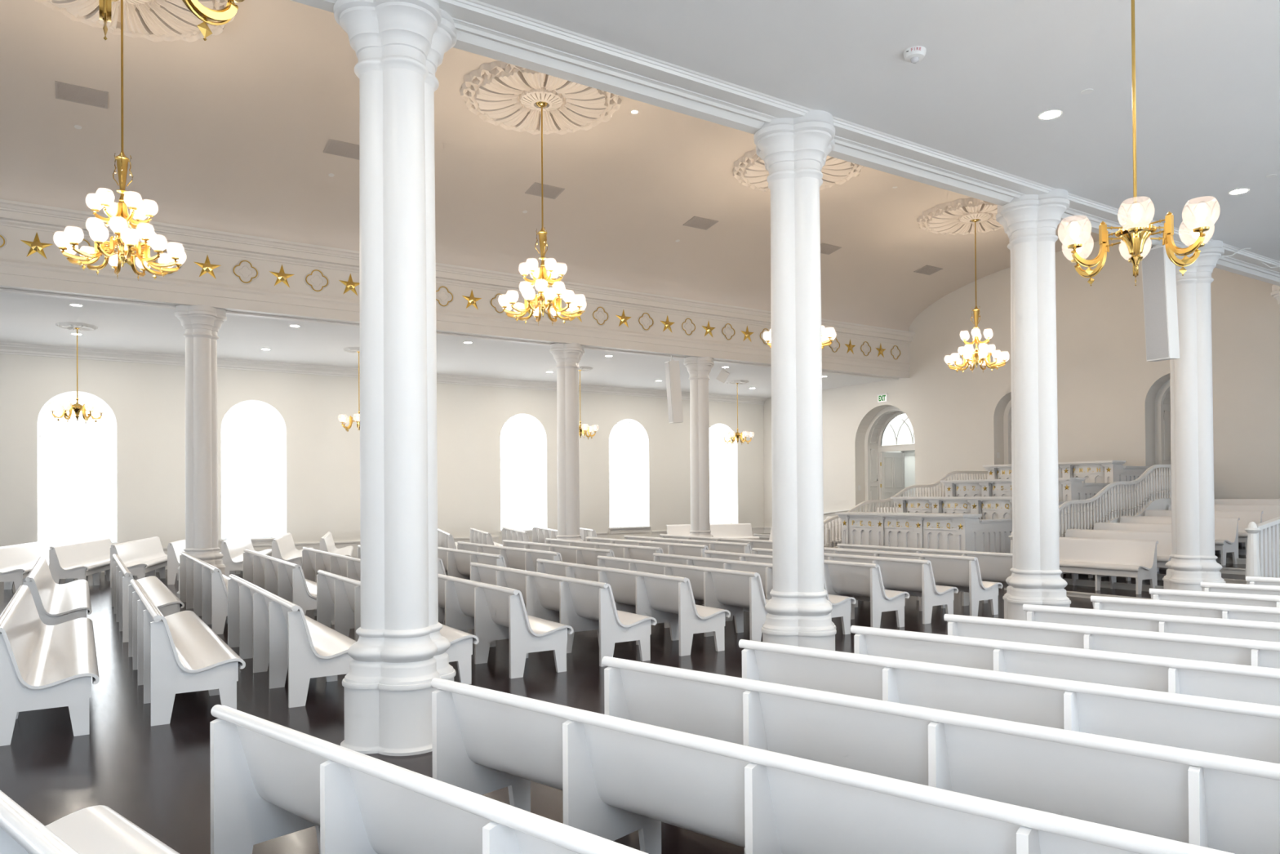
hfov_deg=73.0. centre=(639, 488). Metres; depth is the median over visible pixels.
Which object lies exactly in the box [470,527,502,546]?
pew
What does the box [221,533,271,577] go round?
pew
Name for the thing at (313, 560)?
pew
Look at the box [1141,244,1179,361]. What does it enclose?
loudspeaker
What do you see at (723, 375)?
loudspeaker
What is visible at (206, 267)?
star
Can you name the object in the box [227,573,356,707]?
pew
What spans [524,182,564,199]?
ceiling vent
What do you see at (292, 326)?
recessed light
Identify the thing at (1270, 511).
bench
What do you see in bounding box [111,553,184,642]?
pew
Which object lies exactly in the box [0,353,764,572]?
wall
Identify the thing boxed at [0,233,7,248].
gilt quatrefoil
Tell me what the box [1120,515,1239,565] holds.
bench
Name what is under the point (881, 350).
star
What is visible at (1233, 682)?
pew
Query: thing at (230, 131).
ceiling
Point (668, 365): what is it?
grille
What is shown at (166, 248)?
gilt quatrefoil
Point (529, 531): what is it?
window
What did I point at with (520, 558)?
pew
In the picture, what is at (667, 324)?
star
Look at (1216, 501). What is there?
bench
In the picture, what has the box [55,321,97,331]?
ceiling medallion
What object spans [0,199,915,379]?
decorative frieze
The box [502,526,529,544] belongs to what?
pew
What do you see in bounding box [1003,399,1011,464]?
door
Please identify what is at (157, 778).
floor
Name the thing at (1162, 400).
door
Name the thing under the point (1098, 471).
pulpit
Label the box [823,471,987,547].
balustrade
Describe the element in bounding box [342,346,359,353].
ceiling medallion
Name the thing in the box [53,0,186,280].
chandelier
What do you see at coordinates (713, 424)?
window
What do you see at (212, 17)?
chandelier
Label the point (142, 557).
pew
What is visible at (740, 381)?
ceiling medallion
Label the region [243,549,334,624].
pew
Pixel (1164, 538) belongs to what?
bench
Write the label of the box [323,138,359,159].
ceiling vent
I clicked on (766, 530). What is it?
baseboard
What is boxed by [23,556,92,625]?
pew
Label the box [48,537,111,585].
pew
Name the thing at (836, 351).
gilt quatrefoil
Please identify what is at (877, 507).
bench
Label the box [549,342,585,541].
column
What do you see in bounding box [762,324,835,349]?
chandelier
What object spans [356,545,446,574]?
pew
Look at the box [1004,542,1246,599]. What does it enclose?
steps
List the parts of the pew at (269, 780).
panel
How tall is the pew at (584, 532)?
0.855 m
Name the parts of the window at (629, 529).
pane, frame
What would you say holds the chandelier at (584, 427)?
hanging from the ceiling at (24, 318)
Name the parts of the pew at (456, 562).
rail, panel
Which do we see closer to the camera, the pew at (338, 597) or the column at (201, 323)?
the pew at (338, 597)
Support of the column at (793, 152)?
on the floor
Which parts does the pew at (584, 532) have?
rail, panel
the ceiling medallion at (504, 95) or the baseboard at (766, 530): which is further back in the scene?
the baseboard at (766, 530)
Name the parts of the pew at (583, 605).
panel, rail, curved seat, panel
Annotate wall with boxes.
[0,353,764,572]
[763,240,1279,527]
[883,409,1011,496]
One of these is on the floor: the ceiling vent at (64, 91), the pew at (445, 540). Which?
the pew at (445, 540)
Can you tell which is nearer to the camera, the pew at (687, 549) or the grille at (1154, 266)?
the grille at (1154, 266)
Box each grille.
[664,361,673,422]
[1142,246,1168,359]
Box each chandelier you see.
[46,327,106,423]
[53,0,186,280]
[98,0,244,40]
[337,351,359,431]
[497,101,586,325]
[577,369,598,439]
[720,382,754,444]
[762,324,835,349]
[944,218,1008,372]
[1057,0,1220,286]
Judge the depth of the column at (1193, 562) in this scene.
12.41 m
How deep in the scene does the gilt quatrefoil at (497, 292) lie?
19.10 m
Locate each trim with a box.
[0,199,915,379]
[0,342,767,404]
[290,0,1279,286]
[823,508,851,513]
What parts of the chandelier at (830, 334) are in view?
lamp shade, lamp shade, lamp shade, arm, arm, lamp shade, lamp shade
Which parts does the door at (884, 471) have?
transom frame, fanlight pane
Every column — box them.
[174,304,226,593]
[333,0,457,755]
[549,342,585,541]
[684,355,714,537]
[753,110,836,650]
[995,188,1071,620]
[1162,240,1226,591]
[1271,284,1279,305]
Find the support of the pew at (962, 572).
on the floor
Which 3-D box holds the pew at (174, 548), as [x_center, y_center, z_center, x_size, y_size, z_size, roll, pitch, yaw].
[-9.892,1.547,19.532,0.668,0.855,3.790,0,0,-18]
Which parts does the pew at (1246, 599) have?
panel, curved seat, rail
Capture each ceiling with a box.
[0,0,1109,331]
[0,292,888,397]
[476,0,1279,261]
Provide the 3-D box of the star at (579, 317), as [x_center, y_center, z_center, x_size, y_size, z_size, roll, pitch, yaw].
[-1.470,-4.124,20.198,0.466,0.443,0.054,0,-1,-33]
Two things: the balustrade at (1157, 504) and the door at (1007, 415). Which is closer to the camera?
the balustrade at (1157, 504)
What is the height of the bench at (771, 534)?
0.855 m
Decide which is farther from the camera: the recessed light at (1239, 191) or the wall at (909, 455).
the wall at (909, 455)
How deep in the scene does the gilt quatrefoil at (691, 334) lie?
21.98 m
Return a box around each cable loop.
[1221,248,1251,257]
[1262,262,1279,267]
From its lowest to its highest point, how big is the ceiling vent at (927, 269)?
0.086 m
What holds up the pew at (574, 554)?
on the floor
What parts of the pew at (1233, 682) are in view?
panel, rail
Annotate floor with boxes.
[0,568,1093,853]
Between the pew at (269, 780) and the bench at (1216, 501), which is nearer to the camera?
the pew at (269, 780)
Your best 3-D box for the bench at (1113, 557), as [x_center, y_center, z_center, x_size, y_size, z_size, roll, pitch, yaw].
[7.761,1.300,15.069,0.668,0.855,2.130,0,-1,-33]
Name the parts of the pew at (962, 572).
rail, curved seat, panel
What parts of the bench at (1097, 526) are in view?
curved seat, rail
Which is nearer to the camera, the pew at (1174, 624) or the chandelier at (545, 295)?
the pew at (1174, 624)
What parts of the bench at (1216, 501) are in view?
rail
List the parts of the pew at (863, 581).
panel, rail, curved seat, panel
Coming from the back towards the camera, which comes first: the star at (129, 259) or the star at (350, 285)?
the star at (350, 285)
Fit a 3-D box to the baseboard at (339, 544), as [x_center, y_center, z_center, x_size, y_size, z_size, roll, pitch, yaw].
[-8.360,1.724,23.698,31.000,0.545,0.035,0,-1,-33]
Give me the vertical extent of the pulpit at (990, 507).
1.315 m
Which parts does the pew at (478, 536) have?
panel, rail, panel, curved seat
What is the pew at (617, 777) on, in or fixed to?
on the floor
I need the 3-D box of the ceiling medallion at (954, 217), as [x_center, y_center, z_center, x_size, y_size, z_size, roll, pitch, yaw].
[7.548,-6.103,19.472,2.484,0.178,2.484,0,0,2]
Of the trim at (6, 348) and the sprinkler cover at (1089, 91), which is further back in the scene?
the trim at (6, 348)
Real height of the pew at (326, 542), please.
0.855 m
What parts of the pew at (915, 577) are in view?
rail, curved seat, panel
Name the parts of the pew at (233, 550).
panel, rail, curved seat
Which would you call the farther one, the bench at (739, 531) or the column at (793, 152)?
the bench at (739, 531)
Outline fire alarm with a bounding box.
[903,45,926,63]
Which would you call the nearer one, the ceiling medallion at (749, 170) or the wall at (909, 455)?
the ceiling medallion at (749, 170)
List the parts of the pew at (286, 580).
panel, rail, curved seat, panel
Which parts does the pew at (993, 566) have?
rail, curved seat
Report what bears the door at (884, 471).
in the wall at (1108, 389)
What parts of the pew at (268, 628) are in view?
panel, rail, curved seat, panel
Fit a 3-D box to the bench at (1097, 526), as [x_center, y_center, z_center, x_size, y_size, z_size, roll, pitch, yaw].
[9.402,1.081,16.139,0.668,0.855,2.130,0,-1,-33]
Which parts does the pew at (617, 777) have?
panel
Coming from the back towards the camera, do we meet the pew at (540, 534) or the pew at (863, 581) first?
the pew at (540, 534)
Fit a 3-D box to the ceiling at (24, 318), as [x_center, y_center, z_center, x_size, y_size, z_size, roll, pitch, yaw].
[-6.851,-3.413,21.358,31.000,0.100,6.510,0,-1,-33]
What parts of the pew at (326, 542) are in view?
panel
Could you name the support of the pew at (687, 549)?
on the floor
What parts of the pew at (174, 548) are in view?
panel, curved seat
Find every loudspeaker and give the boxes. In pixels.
[664,355,683,423]
[715,366,729,383]
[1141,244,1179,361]
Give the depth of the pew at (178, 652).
7.00 m
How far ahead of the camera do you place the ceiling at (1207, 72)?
7.34 m
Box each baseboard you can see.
[162,527,764,568]
[764,527,771,533]
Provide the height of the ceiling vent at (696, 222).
0.086 m
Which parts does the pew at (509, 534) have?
panel, rail, curved seat, panel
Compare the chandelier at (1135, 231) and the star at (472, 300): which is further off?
the star at (472, 300)
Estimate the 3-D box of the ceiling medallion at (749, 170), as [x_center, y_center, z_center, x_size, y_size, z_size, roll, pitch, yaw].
[3.020,-6.094,16.530,2.484,0.178,2.484,0,-1,-43]
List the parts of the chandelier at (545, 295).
lamp shade, lamp shade, lamp shade, lamp shade, arm, arm, lamp shade, lamp shade, arm, lamp shade, arm, lamp shade, arm, lamp shade, arm, arm, lamp shade, arm, lamp shade, stem, rod, arm, arm, lamp shade, lamp shade, arm, lamp shade, arm, lamp shade, arm, lamp shade, arm, lamp shade, arm, arm, lamp shade, lamp shade, lamp shade, lamp shade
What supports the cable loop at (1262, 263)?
attached to the ceiling at (1207, 72)
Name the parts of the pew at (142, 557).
panel, rail, curved seat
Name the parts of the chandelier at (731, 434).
lamp shade, lamp shade, rod, arm, lamp shade, lamp shade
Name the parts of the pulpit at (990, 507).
panel, panel, panel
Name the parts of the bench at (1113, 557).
curved seat, rail, panel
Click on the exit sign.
(882, 397)
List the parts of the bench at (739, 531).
rail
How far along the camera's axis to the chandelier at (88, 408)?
17.66 m
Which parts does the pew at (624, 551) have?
rail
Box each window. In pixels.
[37,392,119,545]
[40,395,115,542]
[219,401,284,546]
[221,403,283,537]
[499,414,542,537]
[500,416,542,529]
[608,419,651,533]
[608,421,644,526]
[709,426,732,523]
[710,424,731,524]
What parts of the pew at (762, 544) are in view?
rail, curved seat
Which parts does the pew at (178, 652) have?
panel, rail, curved seat, panel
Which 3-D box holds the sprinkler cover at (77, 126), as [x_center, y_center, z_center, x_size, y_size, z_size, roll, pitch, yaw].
[-8.846,-5.694,13.612,0.107,0.041,0.104,0,0,-25]
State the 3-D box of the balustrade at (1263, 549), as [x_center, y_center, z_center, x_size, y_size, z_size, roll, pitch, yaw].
[9.554,1.017,12.815,2.324,1.530,0.196,0,-1,-33]
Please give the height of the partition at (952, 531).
1.345 m
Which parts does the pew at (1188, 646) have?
panel, rail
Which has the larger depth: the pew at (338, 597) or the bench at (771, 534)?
the bench at (771, 534)
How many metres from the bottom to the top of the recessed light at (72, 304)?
0.016 m
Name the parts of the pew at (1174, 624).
panel, rail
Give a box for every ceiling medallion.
[34,0,235,42]
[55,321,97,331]
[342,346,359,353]
[459,61,621,134]
[578,366,592,371]
[725,379,748,384]
[732,149,863,191]
[916,197,1004,235]
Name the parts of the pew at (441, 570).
panel, panel, curved seat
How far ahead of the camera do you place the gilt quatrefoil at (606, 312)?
20.56 m
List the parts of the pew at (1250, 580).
rail, curved seat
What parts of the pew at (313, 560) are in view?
panel, rail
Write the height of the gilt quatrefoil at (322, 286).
0.490 m
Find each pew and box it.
[0,538,60,591]
[0,584,99,746]
[0,790,179,853]
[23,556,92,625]
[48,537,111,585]
[110,536,167,587]
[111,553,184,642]
[128,578,245,725]
[167,538,221,584]
[179,551,230,634]
[209,704,648,853]
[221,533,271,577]
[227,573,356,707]
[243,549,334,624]
[271,533,314,567]
[302,546,360,582]
[316,569,479,684]
[320,531,353,556]
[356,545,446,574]
[431,677,1235,853]
[437,528,457,549]
[437,546,506,579]
[437,573,573,678]
[457,541,562,572]
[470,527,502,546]
[470,561,657,666]
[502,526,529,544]
[502,539,614,565]
[532,525,557,543]
[536,558,730,656]
[545,537,663,561]
[579,527,597,541]
[586,536,708,557]
[597,555,768,641]
[601,656,1279,853]
[623,535,752,553]
[653,552,856,634]
[659,533,772,552]
[704,550,909,627]
[738,639,1279,763]
[751,547,958,623]
[823,546,1002,616]
[836,543,1013,605]
[850,625,1279,706]
[943,613,1279,668]
[1022,604,1279,642]
[1090,595,1279,622]
[1149,588,1279,607]
[1200,582,1279,595]
[1245,576,1279,586]
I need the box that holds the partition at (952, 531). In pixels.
[835,511,1012,553]
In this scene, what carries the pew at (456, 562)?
on the floor
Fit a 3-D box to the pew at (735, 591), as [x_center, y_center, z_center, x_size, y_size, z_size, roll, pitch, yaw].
[0.606,1.409,11.611,0.668,0.855,3.590,0,-1,-33]
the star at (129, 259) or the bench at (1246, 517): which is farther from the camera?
the bench at (1246, 517)
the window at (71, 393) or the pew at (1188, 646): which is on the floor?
the pew at (1188, 646)
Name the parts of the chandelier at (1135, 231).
lamp shade, lamp shade, arm, arm, rod, lamp shade, arm, lamp shade, arm, arm, arm, lamp shade, lamp shade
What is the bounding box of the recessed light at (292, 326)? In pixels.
[289,324,300,327]
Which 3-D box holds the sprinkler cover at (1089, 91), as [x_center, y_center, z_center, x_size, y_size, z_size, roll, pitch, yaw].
[3.970,-3.533,7.681,0.108,0.016,0.108,0,-1,-33]
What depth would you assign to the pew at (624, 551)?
16.03 m
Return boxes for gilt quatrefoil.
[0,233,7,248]
[75,237,93,266]
[153,248,182,275]
[231,258,259,284]
[303,267,329,293]
[435,284,454,307]
[488,292,504,314]
[591,305,608,326]
[637,311,653,331]
[680,316,696,336]
[720,322,735,341]
[759,327,768,345]
[828,337,840,353]
[859,340,871,356]
[889,345,901,360]
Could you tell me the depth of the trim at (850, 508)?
28.95 m
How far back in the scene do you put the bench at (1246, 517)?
16.68 m
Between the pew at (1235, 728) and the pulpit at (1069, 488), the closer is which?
the pew at (1235, 728)
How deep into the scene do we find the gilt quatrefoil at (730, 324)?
22.66 m
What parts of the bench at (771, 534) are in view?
panel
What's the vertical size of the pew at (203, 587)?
0.855 m
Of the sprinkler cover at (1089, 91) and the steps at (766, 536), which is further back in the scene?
the steps at (766, 536)
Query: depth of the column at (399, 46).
6.03 m
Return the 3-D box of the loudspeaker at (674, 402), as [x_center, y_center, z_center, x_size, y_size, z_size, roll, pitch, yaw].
[0.862,-2.537,22.054,0.395,1.727,0.280,0,0,-23]
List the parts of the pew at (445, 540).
panel, rail, panel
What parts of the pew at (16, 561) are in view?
panel, rail, curved seat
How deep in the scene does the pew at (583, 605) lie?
9.61 m
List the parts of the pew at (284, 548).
panel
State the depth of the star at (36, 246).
14.56 m
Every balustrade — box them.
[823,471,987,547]
[1008,464,1171,553]
[1244,515,1279,584]
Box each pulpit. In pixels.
[890,496,1071,537]
[940,477,1111,529]
[982,460,1153,517]
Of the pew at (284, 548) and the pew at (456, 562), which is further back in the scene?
the pew at (284, 548)
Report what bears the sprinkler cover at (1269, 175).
attached to the ceiling at (1207, 72)
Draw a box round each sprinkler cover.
[74,124,81,128]
[1080,88,1093,94]
[1266,174,1276,177]
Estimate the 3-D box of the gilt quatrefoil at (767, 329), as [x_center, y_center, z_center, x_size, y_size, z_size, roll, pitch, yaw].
[3.405,-4.121,23.388,0.490,0.490,0.025,0,-1,-33]
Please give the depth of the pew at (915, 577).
11.97 m
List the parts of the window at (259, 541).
pane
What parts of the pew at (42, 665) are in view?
rail, panel, curved seat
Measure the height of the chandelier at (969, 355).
3.497 m
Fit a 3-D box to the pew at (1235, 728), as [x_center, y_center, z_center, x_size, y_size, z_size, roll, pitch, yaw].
[2.241,1.340,4.337,3.770,0.855,0.668,-1,-1,41]
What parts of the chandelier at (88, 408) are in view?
lamp shade, arm, lamp shade, lamp shade, arm, rod, arm, lamp shade, arm, lamp shade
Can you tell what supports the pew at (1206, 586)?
on the floor
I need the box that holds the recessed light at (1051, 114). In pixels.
[1038,110,1062,119]
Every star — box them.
[20,232,52,259]
[124,256,135,266]
[194,255,220,279]
[269,264,294,287]
[338,273,359,295]
[462,289,481,310]
[571,311,584,321]
[615,310,631,327]
[660,315,674,332]
[702,321,715,337]
[740,325,753,341]
[844,338,855,354]
[875,343,884,357]
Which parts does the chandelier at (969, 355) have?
lamp shade, lamp shade, lamp shade, arm, arm, lamp shade, lamp shade, arm, arm, lamp shade, lamp shade, arm, arm, rod, stem, lamp shade, arm, lamp shade, lamp shade, arm, lamp shade, arm, arm, lamp shade, arm, arm, lamp shade, lamp shade, lamp shade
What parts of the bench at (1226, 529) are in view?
curved seat, rail, panel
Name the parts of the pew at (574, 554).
panel, rail, panel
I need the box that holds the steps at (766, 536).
[751,533,770,540]
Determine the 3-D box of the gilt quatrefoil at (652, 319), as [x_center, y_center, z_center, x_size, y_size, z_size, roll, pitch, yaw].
[0.149,-4.114,21.272,0.490,0.490,0.025,0,-1,-33]
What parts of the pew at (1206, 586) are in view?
panel, curved seat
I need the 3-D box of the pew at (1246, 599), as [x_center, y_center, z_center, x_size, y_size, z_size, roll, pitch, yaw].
[6.346,1.332,7.004,3.770,0.855,0.668,-1,-1,41]
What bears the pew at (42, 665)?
on the floor
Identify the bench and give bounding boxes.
[666,523,759,538]
[768,526,830,547]
[824,521,840,547]
[826,515,840,522]
[877,506,896,511]
[1058,537,1158,594]
[1065,528,1172,581]
[1093,522,1171,571]
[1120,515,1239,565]
[1144,510,1263,556]
[1168,504,1279,546]
[1213,498,1279,504]
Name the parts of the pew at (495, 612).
rail, curved seat, panel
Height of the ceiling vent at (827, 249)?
0.086 m
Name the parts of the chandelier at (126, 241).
lamp shade, lamp shade, lamp shade, lamp shade, arm, arm, lamp shade, arm, lamp shade, lamp shade, arm, lamp shade, arm, arm, lamp shade, arm, arm, lamp shade, arm, lamp shade, arm, stem, rod, arm, arm, lamp shade, arm, lamp shade, arm, lamp shade, arm, arm, lamp shade, lamp shade, arm, lamp shade, arm, lamp shade, arm, arm, lamp shade, lamp shade, lamp shade, lamp shade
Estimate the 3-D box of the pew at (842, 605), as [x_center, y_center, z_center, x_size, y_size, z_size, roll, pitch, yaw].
[1.448,1.408,12.158,0.668,0.855,3.590,0,-1,-33]
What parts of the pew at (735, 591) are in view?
panel, rail, curved seat, panel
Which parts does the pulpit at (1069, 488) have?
panel, panel, panel, panel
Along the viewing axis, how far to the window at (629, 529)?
28.96 m
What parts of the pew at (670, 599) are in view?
panel, rail, curved seat, panel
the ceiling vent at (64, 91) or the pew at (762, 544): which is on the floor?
the pew at (762, 544)
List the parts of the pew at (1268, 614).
panel, rail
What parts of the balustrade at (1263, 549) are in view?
newel post, handrail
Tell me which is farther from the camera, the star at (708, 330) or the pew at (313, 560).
the star at (708, 330)
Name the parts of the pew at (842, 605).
panel, rail, curved seat, panel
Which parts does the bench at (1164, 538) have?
curved seat, rail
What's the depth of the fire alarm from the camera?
6.92 m
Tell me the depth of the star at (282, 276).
16.67 m
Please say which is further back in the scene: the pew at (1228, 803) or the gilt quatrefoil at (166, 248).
the gilt quatrefoil at (166, 248)
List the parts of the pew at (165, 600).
panel, rail, curved seat, panel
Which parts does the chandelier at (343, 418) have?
lamp shade, arm, lamp shade, rod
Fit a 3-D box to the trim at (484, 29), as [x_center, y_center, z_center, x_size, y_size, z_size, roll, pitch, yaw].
[1.544,-4.128,8.438,31.000,1.455,0.780,0,-1,-33]
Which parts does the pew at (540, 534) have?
panel, rail, curved seat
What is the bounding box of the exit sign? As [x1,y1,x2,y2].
[876,392,888,402]
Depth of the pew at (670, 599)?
10.14 m
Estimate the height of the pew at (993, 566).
0.855 m
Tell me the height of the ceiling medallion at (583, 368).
0.071 m
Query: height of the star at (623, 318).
0.443 m
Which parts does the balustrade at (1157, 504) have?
newel post, handrail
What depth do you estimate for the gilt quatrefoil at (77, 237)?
14.96 m
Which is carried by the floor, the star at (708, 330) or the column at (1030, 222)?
the column at (1030, 222)
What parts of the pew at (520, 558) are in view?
panel, rail, panel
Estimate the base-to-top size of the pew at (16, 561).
0.855 m
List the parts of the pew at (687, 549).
rail, panel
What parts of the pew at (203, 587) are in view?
panel, rail, curved seat, panel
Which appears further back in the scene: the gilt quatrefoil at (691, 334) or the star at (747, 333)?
the star at (747, 333)
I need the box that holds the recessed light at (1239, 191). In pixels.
[1228,188,1249,195]
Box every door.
[864,405,915,511]
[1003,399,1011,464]
[1154,379,1171,497]
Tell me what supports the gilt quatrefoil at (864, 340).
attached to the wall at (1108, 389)
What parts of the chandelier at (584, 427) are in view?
rod, lamp shade, lamp shade, lamp shade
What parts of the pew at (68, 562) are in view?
panel, rail, curved seat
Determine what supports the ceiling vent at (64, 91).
in the ceiling at (230, 131)
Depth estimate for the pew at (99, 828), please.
3.23 m
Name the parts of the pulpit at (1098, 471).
panel, panel, panel, panel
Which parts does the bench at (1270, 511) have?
curved seat, rail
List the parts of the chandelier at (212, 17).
arm, arm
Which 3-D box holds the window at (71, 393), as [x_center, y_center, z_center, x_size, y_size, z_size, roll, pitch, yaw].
[-13.420,-0.401,20.650,1.660,3.820,0.475,0,-1,-33]
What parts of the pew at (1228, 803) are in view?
panel, rail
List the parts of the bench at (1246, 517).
curved seat, panel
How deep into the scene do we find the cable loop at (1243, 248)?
12.66 m
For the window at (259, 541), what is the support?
in the wall at (146, 402)
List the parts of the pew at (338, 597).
panel, rail, curved seat, panel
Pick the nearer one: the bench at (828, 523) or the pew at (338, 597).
the pew at (338, 597)
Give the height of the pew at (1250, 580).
0.855 m
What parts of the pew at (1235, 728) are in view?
panel, rail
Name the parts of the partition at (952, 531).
panel, panel, panel, panel, panel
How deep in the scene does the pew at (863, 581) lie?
11.44 m
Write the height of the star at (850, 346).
0.443 m
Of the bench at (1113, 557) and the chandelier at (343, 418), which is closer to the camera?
the bench at (1113, 557)
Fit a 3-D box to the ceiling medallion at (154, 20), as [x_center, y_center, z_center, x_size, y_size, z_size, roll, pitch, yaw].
[-6.282,-6.074,10.485,2.484,0.178,2.484,-1,0,25]
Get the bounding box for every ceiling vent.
[54,80,108,109]
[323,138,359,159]
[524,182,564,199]
[682,216,718,230]
[820,243,841,254]
[913,265,942,275]
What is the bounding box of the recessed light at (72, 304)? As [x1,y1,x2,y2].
[69,303,83,306]
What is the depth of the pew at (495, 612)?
8.97 m
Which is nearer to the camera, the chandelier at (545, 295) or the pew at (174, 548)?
the chandelier at (545, 295)
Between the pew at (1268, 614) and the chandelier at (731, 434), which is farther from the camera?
the chandelier at (731, 434)
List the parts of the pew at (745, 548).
rail, panel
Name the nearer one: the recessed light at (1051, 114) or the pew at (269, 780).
the pew at (269, 780)
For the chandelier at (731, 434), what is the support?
hanging from the ceiling at (24, 318)
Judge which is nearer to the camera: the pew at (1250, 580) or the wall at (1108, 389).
the pew at (1250, 580)

